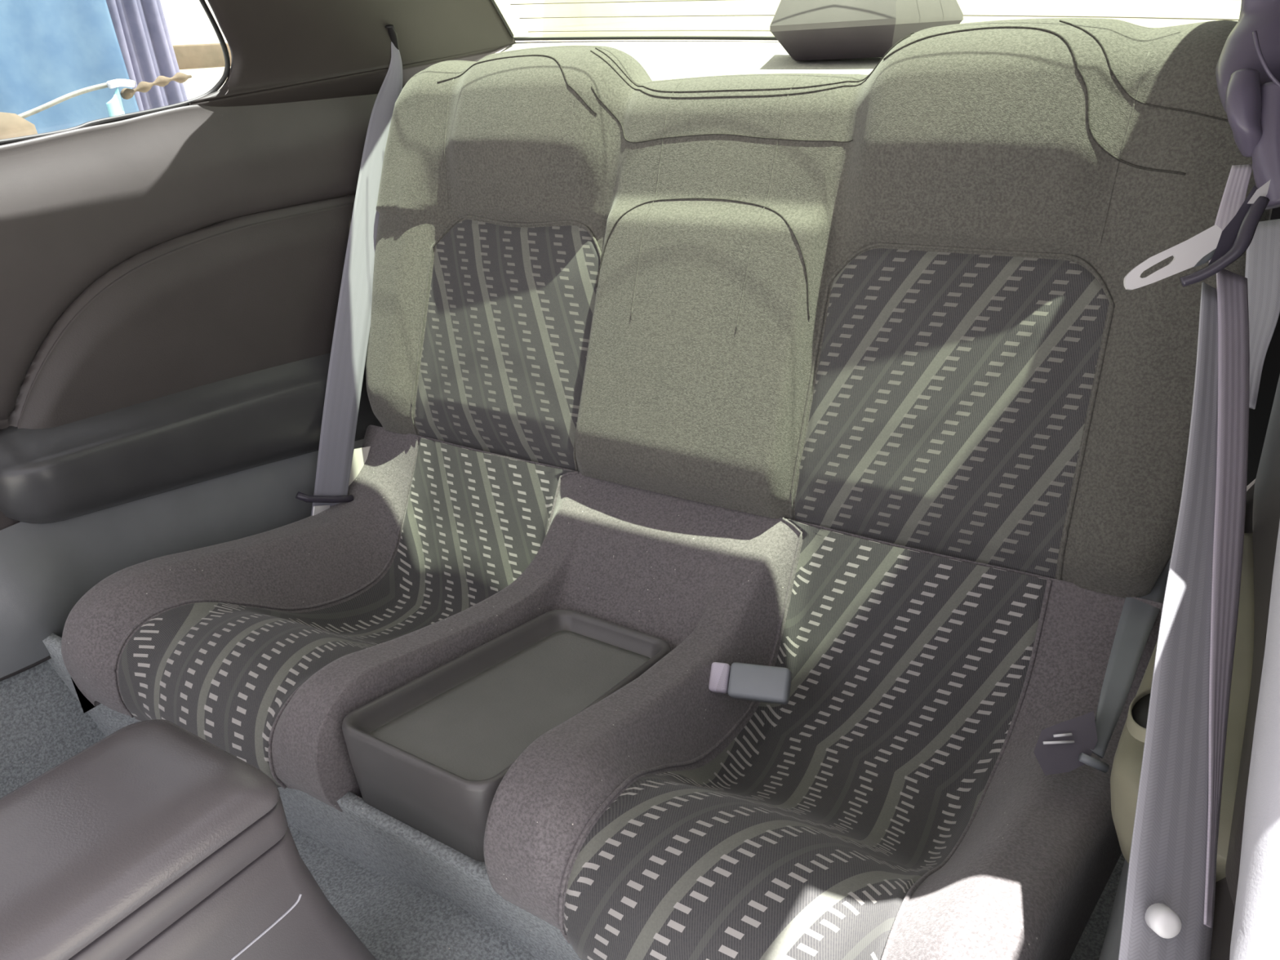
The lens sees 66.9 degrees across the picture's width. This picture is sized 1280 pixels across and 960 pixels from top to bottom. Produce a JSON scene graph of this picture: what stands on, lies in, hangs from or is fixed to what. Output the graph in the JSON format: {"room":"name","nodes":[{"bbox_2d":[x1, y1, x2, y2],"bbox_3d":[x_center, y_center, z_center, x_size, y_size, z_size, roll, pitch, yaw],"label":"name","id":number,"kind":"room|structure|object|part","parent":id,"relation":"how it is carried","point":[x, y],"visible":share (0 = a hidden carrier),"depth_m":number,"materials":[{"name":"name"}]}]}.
{"room":"vehicle interior","nodes":[
{"label":"vehicle interior","id":0,"kind":"room"},
{"bbox_2d":[288,825,1124,959],"bbox_3d":[-0.205,0.492,1.062,1.482,0.076,2.220,13,29,31],"label":"floor","id":1,"kind":"structure","parent":0,"point":[395,919],"depth_m":1.04,"materials":[{"name":"carpet"}]},
{"bbox_2d":[0,660,106,798],"bbox_3d":[-0.829,0.327,1.286,0.035,0.231,1.800,13,29,31],"label":"floor carpet","id":2,"kind":"structure","parent":1,"relation":"on","point":[43,725],"depth_m":1.30,"materials":[{"name":"carpet"}]},
{"bbox_2d":[0,719,377,959],"bbox_3d":[-0.430,0.449,0.689,0.250,0.422,0.550,13,29,31],"label":"center console armrest","id":3,"kind":"object","parent":1,"relation":"on","point":[153,840],"visible":1,"depth_m":0.68,"materials":[{"name":"leather"}]},
{"bbox_2d":[68,795,288,959],"bbox_3d":[-0.460,0.323,0.597,0.164,0.038,0.475,13,29,31],"label":"lid","id":4,"kind":"object","parent":3,"relation":"on","point":[157,913],"depth_m":0.67,"materials":[{"name":"leather"}]},
{"bbox_2d":[42,633,581,959],"bbox_3d":[-0.217,0.411,1.013,1.400,0.236,0.095,13,29,31],"label":"trim","id":5,"kind":"structure","parent":1,"relation":"on","point":[362,833],"depth_m":1.02,"materials":[{"name":"carpet"}]},
{"bbox_2d":[61,17,1272,959],"bbox_3d":[-0.031,-0.079,1.139,1.216,0.789,0.870,13,29,31],"label":"seat","id":6,"kind":"object","parent":1,"relation":"on","point":[854,385],"visible":0.93,"depth_m":1.12,"materials":[{"name":"fabric"}]},
{"bbox_3d":[-0.363,0.166,1.306,0.318,0.235,0.552,13,29,31],"label":"striped panel","id":7,"kind":"part","parent":6,"relation":"part of","materials":[{"name":"fabric"}]},
{"bbox_2d":[342,608,671,862],"bbox_3d":[-0.128,0.269,1.107,0.208,0.156,0.364,13,29,31],"label":"tray","id":8,"kind":"object","parent":6,"relation":"on","point":[433,753],"visible":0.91,"depth_m":1.05,"materials":[{"name":"plastic"}]},
{"bbox_3d":[-0.201,-0.211,1.449,0.318,0.332,0.127,13,29,31],"label":"striped panel","id":9,"kind":"part","parent":6,"relation":"part of","materials":[{"name":"fabric"}]},
{"bbox_2d":[61,425,1163,959],"bbox_3d":[-0.099,0.228,1.139,1.214,0.240,0.564,13,29,31],"label":"cushion","id":10,"kind":"object","parent":6,"relation":"on","point":[900,804],"depth_m":1.10,"materials":[{"name":"grey fabric"}]},
{"bbox_2d":[708,662,791,704],"bbox_3d":[0.106,0.243,1.105,0.130,0.077,0.042,4,26,15],"label":"buckle","id":11,"kind":"object","parent":6,"relation":"on","point":[741,681],"visible":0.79,"depth_m":1.08,"materials":[{"name":"grey plastic"}]},
{"bbox_3d":[0.170,0.285,0.976,0.318,0.235,0.552,13,29,31],"label":"striped panel","id":12,"kind":"part","parent":6,"relation":"part of","materials":[{"name":"fabric"}]},
{"bbox_3d":[0.109,-0.268,1.297,1.216,0.592,0.338,13,29,31],"label":"backrest","id":13,"kind":"part","parent":6,"relation":"part of","materials":[{"name":"grey fabric"}]},
{"bbox_3d":[0.346,-0.087,1.112,0.318,0.326,0.127,13,29,31],"label":"striped panel","id":14,"kind":"part","parent":6,"relation":"part of","materials":[{"name":"fabric"}]},
{"bbox_2d":[1033,711,1097,775],"bbox_3d":[0.383,0.237,0.869,0.069,0.064,0.034,-7,25,-7],"label":"anchor","id":15,"kind":"object","parent":6,"relation":"attached to","point":[1058,748],"visible":0.99,"depth_m":0.86,"materials":[{"name":"plastic"}]},
{"bbox_2d":[1078,556,1171,773],"bbox_3d":[0.571,0.044,1.047,0.046,0.206,0.653,13,29,31],"label":"belt","id":16,"kind":"object","parent":6,"relation":"on","point":[1137,620],"visible":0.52,"depth_m":0.93,"materials":[{"name":"grey fabric"}]},
{"bbox_2d":[1246,207,1279,485],"bbox_3d":[0.400,-0.318,1.749,1.400,0.720,0.040,13,29,31],"label":"wall","id":17,"kind":"structure","parent":0,"point":[1259,418],"depth_m":1.44,"materials":[{"name":"plastic"}]},
{"bbox_2d":[500,40,882,80],"bbox_3d":[0.305,-0.650,1.481,1.235,0.092,0.536,13,29,31],"label":"shelf","id":18,"kind":"object","parent":17,"relation":"attached to","point":[661,60],"visible":0.14,"depth_m":1.63,"materials":[{"name":"fabric"}]},
{"bbox_2d":[769,0,963,61],"bbox_3d":[0.324,-0.704,1.488,0.302,0.102,0.163,13,29,31],"label":"brake light housing","id":19,"kind":"object","parent":18,"relation":"on","point":[806,29],"visible":0.84,"depth_m":1.44,"materials":[{"name":"plastic"}]},
{"bbox_3d":[0.720,0.146,0.934,0.040,0.960,1.240,13,29,31],"label":"wall","id":20,"kind":"structure","parent":0,"visible":0},
{"bbox_2d":[1098,374,1279,959],"bbox_3d":[0.494,0.036,0.763,0.149,0.647,0.920,13,29,31],"label":"trim panel","id":21,"kind":"object","parent":20,"relation":"attached to","point":[1262,517],"visible":0.38,"depth_m":0.72,"materials":[{"name":"plastic"}]},
{"bbox_3d":[0.463,0.248,0.858,0.077,0.177,0.870,13,29,31],"label":"panel","id":22,"kind":"part","parent":21,"relation":"part of","materials":[{"name":"grey plastic"}]},
{"bbox_2d":[1131,693,1150,728],"bbox_3d":[0.352,0.161,0.657,0.034,0.018,0.056,13,29,31],"label":"cup holder","id":23,"kind":"object","parent":21,"relation":"on","point":[1140,703],"depth_m":0.66,"materials":[{"name":"plastic"}]},
{"bbox_3d":[0.504,0.207,0.872,0.098,0.187,0.525,13,29,31],"label":"armrest","id":24,"kind":"part","parent":21,"relation":"part of","materials":[{"name":"plastic"}]},
{"bbox_2d":[1118,164,1279,959],"bbox_3d":[0.378,0.024,0.690,0.116,0.415,0.619,10,28,27],"label":"belt","id":25,"kind":"object","parent":21,"relation":"attached to","point":[1169,906],"visible":1,"depth_m":0.64,"materials":[{"name":"grey fabric"}]},
{"bbox_2d":[1215,0,1279,209],"bbox_3d":[0.510,-0.324,0.788,0.071,0.187,0.147,5,26,18],"label":"guide","id":26,"kind":"object","parent":25,"relation":"attached to","point":[1247,69],"visible":0.98,"depth_m":0.77,"materials":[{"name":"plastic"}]},
{"bbox_3d":[0.508,-0.265,0.769,0.042,0.097,0.065,-6,25,-6],"label":"guide arm","id":27,"kind":"part","parent":26,"relation":"part of","materials":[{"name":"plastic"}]},
{"bbox_3d":[0.506,0.034,0.766,0.134,0.647,0.900,13,29,31],"label":"panel","id":28,"kind":"part","parent":21,"relation":"part of","materials":[{"name":"plastic"}]},
{"bbox_2d":[1229,520,1279,959],"bbox_3d":[0.270,0.089,0.307,0.122,0.131,0.231,10,28,27],"label":"door frame","id":29,"kind":"structure","parent":20,"relation":"attached to","point":[1255,932],"depth_m":0.33,"materials":[{"name":"grey plastic"}]},
{"bbox_3d":[-0.849,0.047,1.360,0.040,0.960,2.100,13,29,31],"label":"wall","id":30,"kind":"structure","parent":0,"visible":0},
{"bbox_2d":[0,0,230,145],"bbox_3d":[-0.878,-0.443,0.903,0.160,0.343,1.159,13,29,31],"label":"window","id":31,"kind":"structure","parent":30,"relation":"in","point":[227,59],"depth_m":1.32,"materials":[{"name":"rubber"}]},
{"bbox_2d":[0,93,382,681],"bbox_3d":[-0.785,-0.090,1.212,0.116,0.651,1.552,14,30,33],"label":"trim panel","id":32,"kind":"object","parent":30,"relation":"attached to","point":[171,279],"visible":0.75,"depth_m":1.34,"materials":[{"name":"plastic"}]},
{"bbox_3d":[-0.749,0.123,1.293,0.046,0.177,1.450,13,29,31],"label":"panel","id":33,"kind":"part","parent":32,"relation":"part of","materials":[{"name":"grey plastic"}]},
{"bbox_3d":[-0.610,-0.069,1.456,0.079,0.225,0.661,13,29,32],"label":"armrest","id":34,"kind":"part","parent":32,"relation":"part of","materials":[{"name":"grey plastic"}]},
{"bbox_2d":[295,41,402,515],"bbox_3d":[-0.447,-0.304,1.541,0.054,0.712,0.386,9,28,26],"label":"belt","id":35,"kind":"object","parent":30,"relation":"hanging from","point":[353,313],"visible":0.84,"depth_m":1.54,"materials":[{"name":"fabric"}]},
{"bbox_3d":[-0.509,0.062,1.544,0.003,0.052,0.045,13,29,31],"label":"anchor plate","id":36,"kind":"part","parent":35,"relation":"part of","materials":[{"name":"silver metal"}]},
{"bbox_2d":[188,0,515,106],"bbox_3d":[-0.442,-0.736,1.440,0.181,0.325,0.748,13,29,31],"label":"trim","id":37,"kind":"structure","parent":30,"relation":"attached to","point":[282,51],"depth_m":1.47,"materials":[{"name":"plastic"}]},
{"label":"outside","id":38,"kind":"structure","parent":0,"visible":0},
{"bbox_2d":[106,0,187,111],"bbox_3d":[-1.479,-1.146,3.013,0.050,2.100,0.232,13,29,31],"label":"cloth","id":39,"kind":"object","parent":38,"point":[140,27],"visible":0.17,"depth_m":2.93,"materials":[{"name":"purple fabric"}]},
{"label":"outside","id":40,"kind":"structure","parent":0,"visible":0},
{"bbox_3d":[1.184,0.031,3.143,28.000,0.040,24.000,13,29,31],"label":"ground","id":41,"kind":"structure","parent":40,"visible":0},
{"bbox_2d":[0,111,37,139],"bbox_3d":[-1.592,-0.319,2.689,0.200,1.321,0.200,13,29,31],"label":"post","id":42,"kind":"object","parent":41,"relation":"on","point":[11,125],"visible":0.15,"depth_m":2.40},
{"bbox_2d":[17,80,136,118],"bbox_3d":[-1.565,-1.011,2.622,0.030,0.106,0.470,11,28,29],"label":"rope","id":43,"kind":"object","parent":42,"relation":"attached to","point":[98,86],"visible":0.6,"depth_m":2.61,"materials":[{"name":"white fabric"}]},
{"bbox_2d":[106,79,134,88],"bbox_3d":[-1.457,-1.112,2.719,0.020,0.025,0.074,13,29,31],"label":"tie","id":44,"kind":"object","parent":43,"relation":"attached to","point":[114,83],"visible":1,"depth_m":2.71,"materials":[{"name":"white fabric"}]},
{"bbox_2d":[106,87,124,116],"bbox_3d":[-1.469,-1.052,2.715,0.017,0.086,0.053,6,26,20],"label":"cloth","id":45,"kind":"object","parent":44,"relation":"hanging from","point":[114,106],"visible":0.66,"depth_m":2.71,"materials":[{"name":"fabric"}]},
{"bbox_2d":[160,0,582,100],"bbox_3d":[-2.087,-2.283,5.034,0.120,3.050,7.000,13,29,31],"label":"wall","id":46,"kind":"structure","parent":41,"relation":"on","point":[188,23],"depth_m":4.91,"materials":[{"name":"white paint"}]},
{"bbox_2d":[172,42,231,69],"bbox_3d":[-2.190,-2.122,4.848,0.060,0.110,1.100,13,29,31],"label":"wooden beam","id":47,"kind":"structure","parent":46,"relation":"attached to","point":[189,56],"depth_m":4.81,"materials":[{"name":"brown wood"}]},
{"bbox_2d":[490,0,1241,41],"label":"window","id":48,"kind":"structure","parent":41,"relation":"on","point":[1199,9],"depth_m":6.40,"materials":[{"name":"glass"}]},
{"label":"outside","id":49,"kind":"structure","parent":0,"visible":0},
{"bbox_2d":[0,0,139,133],"bbox_3d":[-1.714,-0.923,2.559,0.022,2.100,0.869,13,29,31],"label":"tarp","id":50,"kind":"object","parent":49,"point":[51,50],"visible":0.14,"depth_m":2.66,"materials":[{"name":"fabric"}]},
{"bbox_2d":[120,72,191,99],"bbox_3d":[-1.421,-1.162,2.853,0.030,0.062,0.232,13,29,31],"label":"branch","id":51,"kind":"object","parent":50,"relation":"attached to","point":[180,77],"visible":1,"depth_m":2.84,"materials":[{"name":"brown wood"}]}
]}

